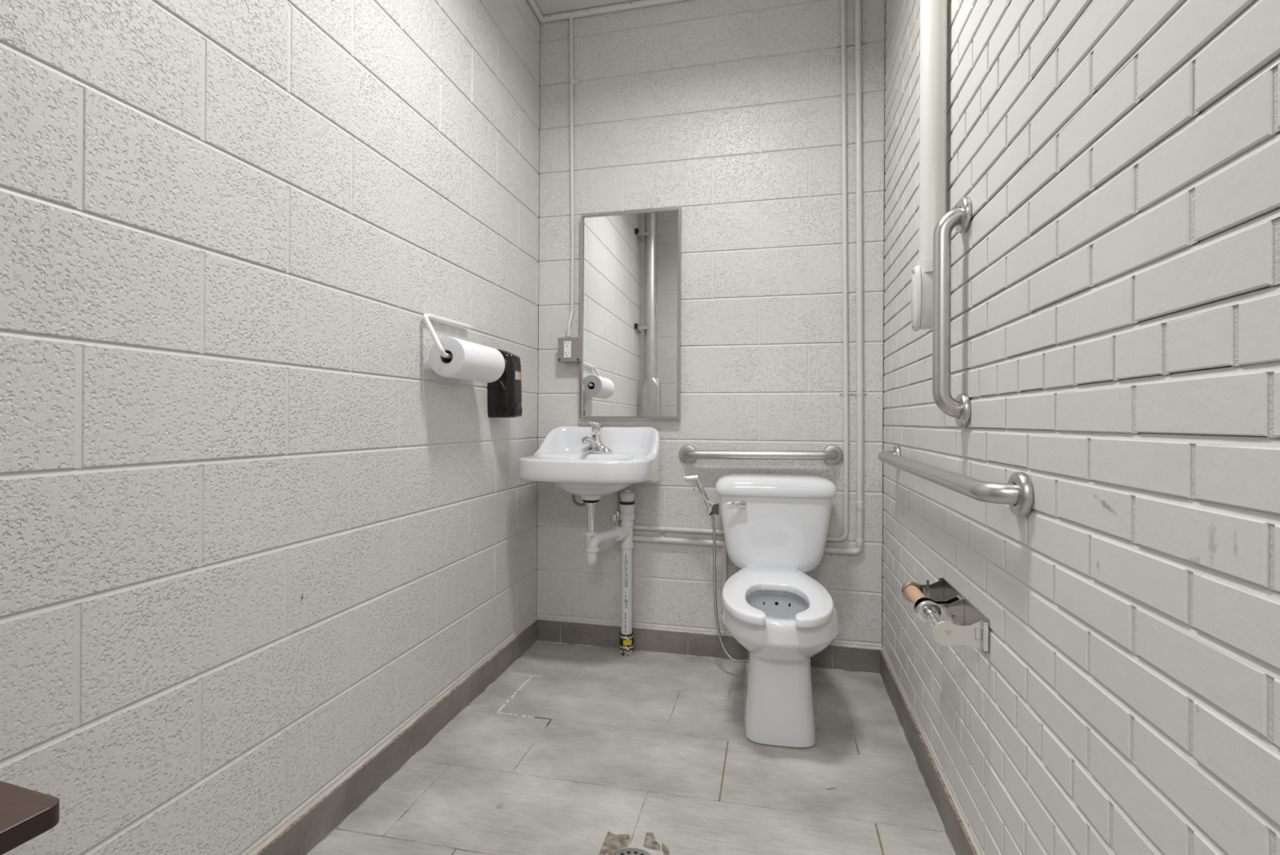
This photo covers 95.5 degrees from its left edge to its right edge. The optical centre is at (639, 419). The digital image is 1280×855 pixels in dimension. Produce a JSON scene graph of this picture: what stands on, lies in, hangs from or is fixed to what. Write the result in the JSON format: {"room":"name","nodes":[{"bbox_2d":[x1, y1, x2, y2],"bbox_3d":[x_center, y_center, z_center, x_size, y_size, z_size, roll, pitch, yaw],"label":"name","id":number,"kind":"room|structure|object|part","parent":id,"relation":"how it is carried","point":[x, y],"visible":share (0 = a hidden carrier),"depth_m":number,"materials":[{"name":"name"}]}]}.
{"room":"public restroom","nodes":[
{"label":"public restroom","id":0,"kind":"room"},
{"bbox_2d":[0,0,539,854],"bbox_3d":[-0.759,-0.425,1.452,0.012,2.876,2.531,0,0,13],"label":"wall","id":1,"kind":"structure","parent":0,"point":[251,531],"depth_m":1.20,"materials":[{"name":"white brick"}]},
{"bbox_2d":[249,617,537,854],"bbox_3d":[-0.758,0.959,1.442,0.015,0.106,2.518,0,0,13],"label":"baseboard","id":2,"kind":"structure","parent":1,"relation":"attached to","point":[303,833],"depth_m":1.62,"materials":[{"name":"tile"}]},
{"bbox_2d":[422,313,471,359],"bbox_3d":[-0.597,-0.262,1.921,0.086,0.146,0.327,0,0,13],"label":"towel holder","id":3,"kind":"object","parent":1,"relation":"attached to","point":[426,316],"visible":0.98,"depth_m":1.78,"materials":[{"name":"white metal"}]},
{"bbox_2d":[429,336,505,382],"bbox_3d":[-0.563,-0.193,1.918,0.124,0.124,0.277,0,0,13],"label":"paper towel roll","id":4,"kind":"object","parent":3,"relation":"on","point":[470,361],"visible":0.93,"depth_m":1.81,"materials":[{"name":"white paper"}]},
{"bbox_2d":[487,349,522,417],"bbox_3d":[-0.515,-0.140,2.258,0.103,0.263,0.126,0,0,13],"label":"soap dispenser","id":5,"kind":"object","parent":1,"relation":"attached to","point":[504,393],"visible":0.8,"depth_m":2.21,"materials":[{"name":"black plastic"}]},
{"bbox_3d":[-0.482,-0.038,2.251,0.034,0.053,0.084,0,0,13],"label":"push lever","id":6,"kind":"part","parent":5,"relation":"part of","materials":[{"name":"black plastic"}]},
{"bbox_2d":[527,0,543,23],"bbox_3d":[-0.733,-1.842,1.449,0.027,0.027,2.526,0,0,13],"label":"trim","id":7,"kind":"structure","parent":1,"relation":"attached to","point":[532,3],"depth_m":2.60,"materials":[{"name":"white paint"}]},
{"bbox_2d":[533,0,638,15],"bbox_3d":[-0.032,-1.867,1.223,1.532,0.030,2.700,0,0,13],"label":"ceiling","id":8,"kind":"structure","parent":0,"point":[546,7],"depth_m":2.59,"materials":[{"name":"white paint"}]},
{"bbox_2d":[308,640,954,854],"bbox_3d":[-0.057,1.018,1.182,1.532,0.005,2.864,0,0,13],"label":"floor","id":9,"kind":"structure","parent":0,"point":[572,749],"depth_m":1.67,"materials":[{"name":"grey tile"}]},
{"bbox_2d":[0,780,59,854],"bbox_3d":[-0.810,0.700,0.429,0.315,0.620,0.451,0,0,17],"label":"side table","id":10,"kind":"object","parent":9,"relation":"on","point":[25,814],"visible":1,"depth_m":0.58,"materials":[{"name":"brown laminate"}]},
{"bbox_2d":[613,489,635,655],"bbox_3d":[-0.068,0.661,2.515,0.067,0.713,0.107,0,0,32],"label":"drain pipe","id":11,"kind":"object","parent":9,"relation":"on","point":[627,505],"visible":1,"depth_m":2.51,"materials":[{"name":"white plastic"}]},
{"bbox_2d":[612,847,650,854],"bbox_3d":[-0.019,1.014,1.319,0.116,0.004,0.116,0,0,13],"label":"floor drain","id":12,"kind":"object","parent":9,"relation":"on","point":[631,851],"visible":1,"depth_m":1.36,"materials":[{"name":"metal"}]},
{"bbox_2d":[715,473,839,747],"bbox_3d":[0.484,0.621,2.043,0.465,0.798,0.739,0,0,10],"label":"toilet","id":13,"kind":"object","parent":9,"relation":"on","point":[775,526],"visible":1,"depth_m":2.04,"materials":[{"name":"white ceramic"}]},
{"bbox_2d":[684,474,746,662],"bbox_3d":[0.328,0.590,2.334,0.306,0.735,0.049,0,0,16],"label":"bidet sprayer","id":14,"kind":"object","parent":13,"relation":"attached to","point":[711,510],"visible":0.94,"depth_m":2.34,"materials":[{"name":"silver metal"}]},
{"bbox_3d":[0.371,0.323,2.241,0.079,0.024,0.026,0,0,6],"label":"flush lever","id":15,"kind":"part","parent":13,"relation":"part of","materials":[{"name":"silver metal"}]},
{"bbox_3d":[0.533,0.446,2.316,0.438,0.300,0.180,0,0,10],"label":"tank","id":16,"kind":"part","parent":13,"relation":"part of","materials":[{"name":"white ceramic"}]},
{"bbox_3d":[0.533,0.259,2.311,0.465,0.073,0.196,0,0,10],"label":"tank lid","id":17,"kind":"part","parent":13,"relation":"part of","materials":[{"name":"white ceramic"}]},
{"bbox_3d":[0.459,0.585,1.971,0.353,0.025,0.589,0,0,10],"label":"seat","id":18,"kind":"part","parent":13,"relation":"part of","materials":[{"name":"white plastic"}]},
{"bbox_3d":[0.483,0.810,2.054,0.375,0.420,0.715,0,0,10],"label":"bowl","id":19,"kind":"part","parent":13,"relation":"part of","materials":[{"name":"white ceramic"}]},
{"bbox_2d":[536,0,884,647],"bbox_3d":[0.259,-0.417,2.522,1.493,2.876,0.012,0,0,13],"label":"wall","id":20,"kind":"structure","parent":0,"point":[727,113],"depth_m":2.49,"materials":[{"name":"white brick"}]},
{"bbox_2d":[557,337,581,362],"bbox_3d":[-0.311,-0.313,2.618,0.106,0.109,0.055,0,0,13],"label":"outlet box","id":21,"kind":"object","parent":20,"relation":"attached to","point":[569,348],"visible":0.99,"depth_m":2.59,"materials":[{"name":"grey metal"}]},
{"bbox_2d":[564,341,571,357],"bbox_3d":[-0.324,-0.313,2.595,0.034,0.074,0.004,0,0,13],"label":"receptacle","id":22,"kind":"object","parent":21,"relation":"attached to","point":[567,344],"depth_m":2.59,"materials":[{"name":"white plastic"}]},
{"bbox_2d":[566,16,578,337],"bbox_3d":[-0.306,-1.105,2.627,0.043,1.470,0.042,0,0,13],"label":"conduit","id":23,"kind":"object","parent":20,"relation":"attached to","point":[572,82],"visible":0.99,"depth_m":2.63,"materials":[{"name":"white metal"}]},
{"bbox_2d":[519,426,659,500],"bbox_3d":[-0.200,0.178,2.377,0.528,0.298,0.467,0,0,13],"label":"sink","id":24,"kind":"object","parent":20,"relation":"attached to","point":[559,461],"visible":1,"depth_m":2.30,"materials":[{"name":"white ceramic"}]},
{"bbox_2d":[572,494,585,506],"bbox_3d":[-0.244,0.316,2.532,0.107,0.122,0.022,0,0,13],"label":"supply hose","id":25,"kind":"object","parent":24,"relation":"attached to","point":[575,501],"visible":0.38,"depth_m":2.53,"materials":[{"name":"grey"}]},
{"bbox_2d":[580,421,613,453],"bbox_3d":[-0.206,0.075,2.480,0.152,0.136,0.156,0,0,21],"label":"faucet","id":26,"kind":"object","parent":24,"relation":"on","point":[596,445],"visible":1,"depth_m":2.50,"materials":[{"name":"silver metal"}]},
{"bbox_3d":[-0.211,0.097,2.467,0.030,0.055,0.128,0,0,21],"label":"spout","id":27,"kind":"part","parent":26,"relation":"part of","materials":[{"name":"silver metal"}]},
{"bbox_3d":[-0.197,0.036,2.504,0.047,0.058,0.098,0,0,21],"label":"lever","id":28,"kind":"part","parent":26,"relation":"part of","materials":[{"name":"silver metal"}]},
{"bbox_2d":[582,499,620,565],"bbox_3d":[-0.165,0.461,2.422,0.096,0.261,0.221,0,0,32],"label":"sink drain","id":29,"kind":"object","parent":24,"relation":"attached to","point":[593,538],"visible":0.97,"depth_m":2.37,"materials":[{"name":"white plastic"}]},
{"bbox_2d":[539,0,685,23],"bbox_3d":[0.265,-1.834,2.505,1.488,0.027,0.029,0,0,13],"label":"trim","id":30,"kind":"structure","parent":20,"relation":"attached to","point":[640,3],"depth_m":2.59,"materials":[{"name":"white paint"}]},
{"bbox_2d":[579,206,681,419],"bbox_3d":[-0.045,-0.461,2.567,0.454,0.918,0.033,0,0,12],"label":"wall mirror","id":31,"kind":"object","parent":20,"relation":"attached to","point":[630,300],"visible":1,"depth_m":2.56,"materials":[{"name":"clear glass"}]},
{"bbox_2d":[536,617,882,674],"bbox_3d":[0.249,0.967,2.510,1.492,0.106,0.015,0,0,13],"label":"baseboard","id":32,"kind":"structure","parent":20,"relation":"attached to","point":[853,658],"depth_m":2.52,"materials":[{"name":"tile"}]},
{"bbox_2d":[720,546,737,617],"bbox_3d":[0.378,0.693,2.450,0.075,0.315,0.057,0,0,23],"label":"supply pipe","id":33,"kind":"object","parent":20,"relation":"attached to","point":[724,548],"visible":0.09,"depth_m":2.46,"materials":[{"name":"grey metal"}]},
{"bbox_2d":[632,0,852,541],"bbox_3d":[0.393,-0.656,2.474,0.973,2.322,0.022,0,0,13],"label":"pipe","id":34,"kind":"object","parent":20,"relation":"attached to","point":[843,42],"visible":0.98,"depth_m":2.37,"materials":[{"name":"white metal"}]},
{"bbox_2d":[612,491,621,526],"bbox_3d":[-0.102,0.360,2.558,0.025,0.237,0.054,0,0,39],"label":"valve","id":35,"kind":"object","parent":34,"relation":"attached to","point":[615,518],"visible":0.62,"depth_m":2.56,"materials":[{"name":"silver metal"}]},
{"bbox_2d":[632,0,866,555],"bbox_3d":[0.444,-0.631,2.459,0.979,2.372,0.028,0,0,13],"label":"pipe","id":36,"kind":"object","parent":20,"relation":"attached to","point":[860,502],"visible":0.98,"depth_m":2.35,"materials":[{"name":"white metal"}]},
{"bbox_2d":[679,444,842,464],"bbox_3d":[0.492,0.145,2.421,0.677,0.087,0.075,0,0,13],"label":"grab bar","id":37,"kind":"object","parent":20,"relation":"attached to","point":[831,454],"visible":1,"depth_m":2.39,"materials":[{"name":"silver metal"}]},
{"bbox_2d":[882,0,1279,854],"bbox_3d":[0.708,-0.418,1.115,0.014,2.877,2.530,0,0,13],"label":"wall","id":38,"kind":"structure","parent":0,"point":[1115,268],"depth_m":0.79,"materials":[{"name":"brick"}]},
{"bbox_2d":[911,0,947,331],"bbox_3d":[0.748,-1.039,1.494,0.085,1.622,0.073,0,0,13],"label":"vertical conduit","id":39,"kind":"object","parent":38,"relation":"attached to","point":[933,13],"visible":0.7,"depth_m":1.47,"materials":[{"name":"white metal"}]},
{"bbox_2d":[879,649,981,854],"bbox_3d":[0.687,0.967,1.109,0.015,0.106,2.518,0,0,13],"label":"baseboard","id":40,"kind":"structure","parent":38,"relation":"attached to","point":[962,841],"depth_m":1.58,"materials":[{"name":"tile"}]},
{"bbox_2d":[901,577,989,653],"bbox_3d":[0.698,0.441,1.355,0.104,0.070,0.336,0,0,13],"label":"toilet paper holder","id":41,"kind":"object","parent":38,"relation":"attached to","point":[939,602],"visible":1,"depth_m":1.33,"materials":[{"name":"silver metal"}]},
{"bbox_3d":[0.731,0.442,1.508,0.101,0.062,0.015,0,0,7],"label":"arm","id":42,"kind":"part","parent":41,"relation":"part of","materials":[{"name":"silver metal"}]},
{"bbox_3d":[0.699,0.442,1.369,0.101,0.062,0.015,0,0,19],"label":"arm","id":43,"kind":"part","parent":41,"relation":"part of","materials":[{"name":"silver metal"}]},
{"bbox_3d":[0.694,0.441,1.347,0.101,0.062,0.015,0,0,7],"label":"arm","id":44,"kind":"part","parent":41,"relation":"part of","materials":[{"name":"silver metal"}]},
{"bbox_3d":[0.661,0.441,1.203,0.101,0.062,0.015,0,0,19],"label":"arm","id":45,"kind":"part","parent":41,"relation":"part of","materials":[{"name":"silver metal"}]},
{"bbox_3d":[0.743,0.442,1.345,0.012,0.069,0.328,0,0,13],"label":"plate","id":46,"kind":"part","parent":41,"relation":"part of","materials":[{"name":"silver metal"}]},
{"bbox_2d":[932,196,971,427],"bbox_3d":[0.716,-0.247,1.346,0.070,0.530,0.080,0,0,13],"label":"grab bar","id":47,"kind":"object","parent":38,"relation":"attached to","point":[959,408],"visible":1,"depth_m":1.33,"materials":[{"name":"silver metal"}]},
{"bbox_2d":[878,444,1032,517],"bbox_3d":[0.757,0.130,1.543,0.075,0.086,1.130,0,0,13],"label":"grab bar","id":48,"kind":"object","parent":38,"relation":"attached to","point":[1017,493],"visible":1,"depth_m":1.07,"materials":[{"name":"silver metal"}]}
]}

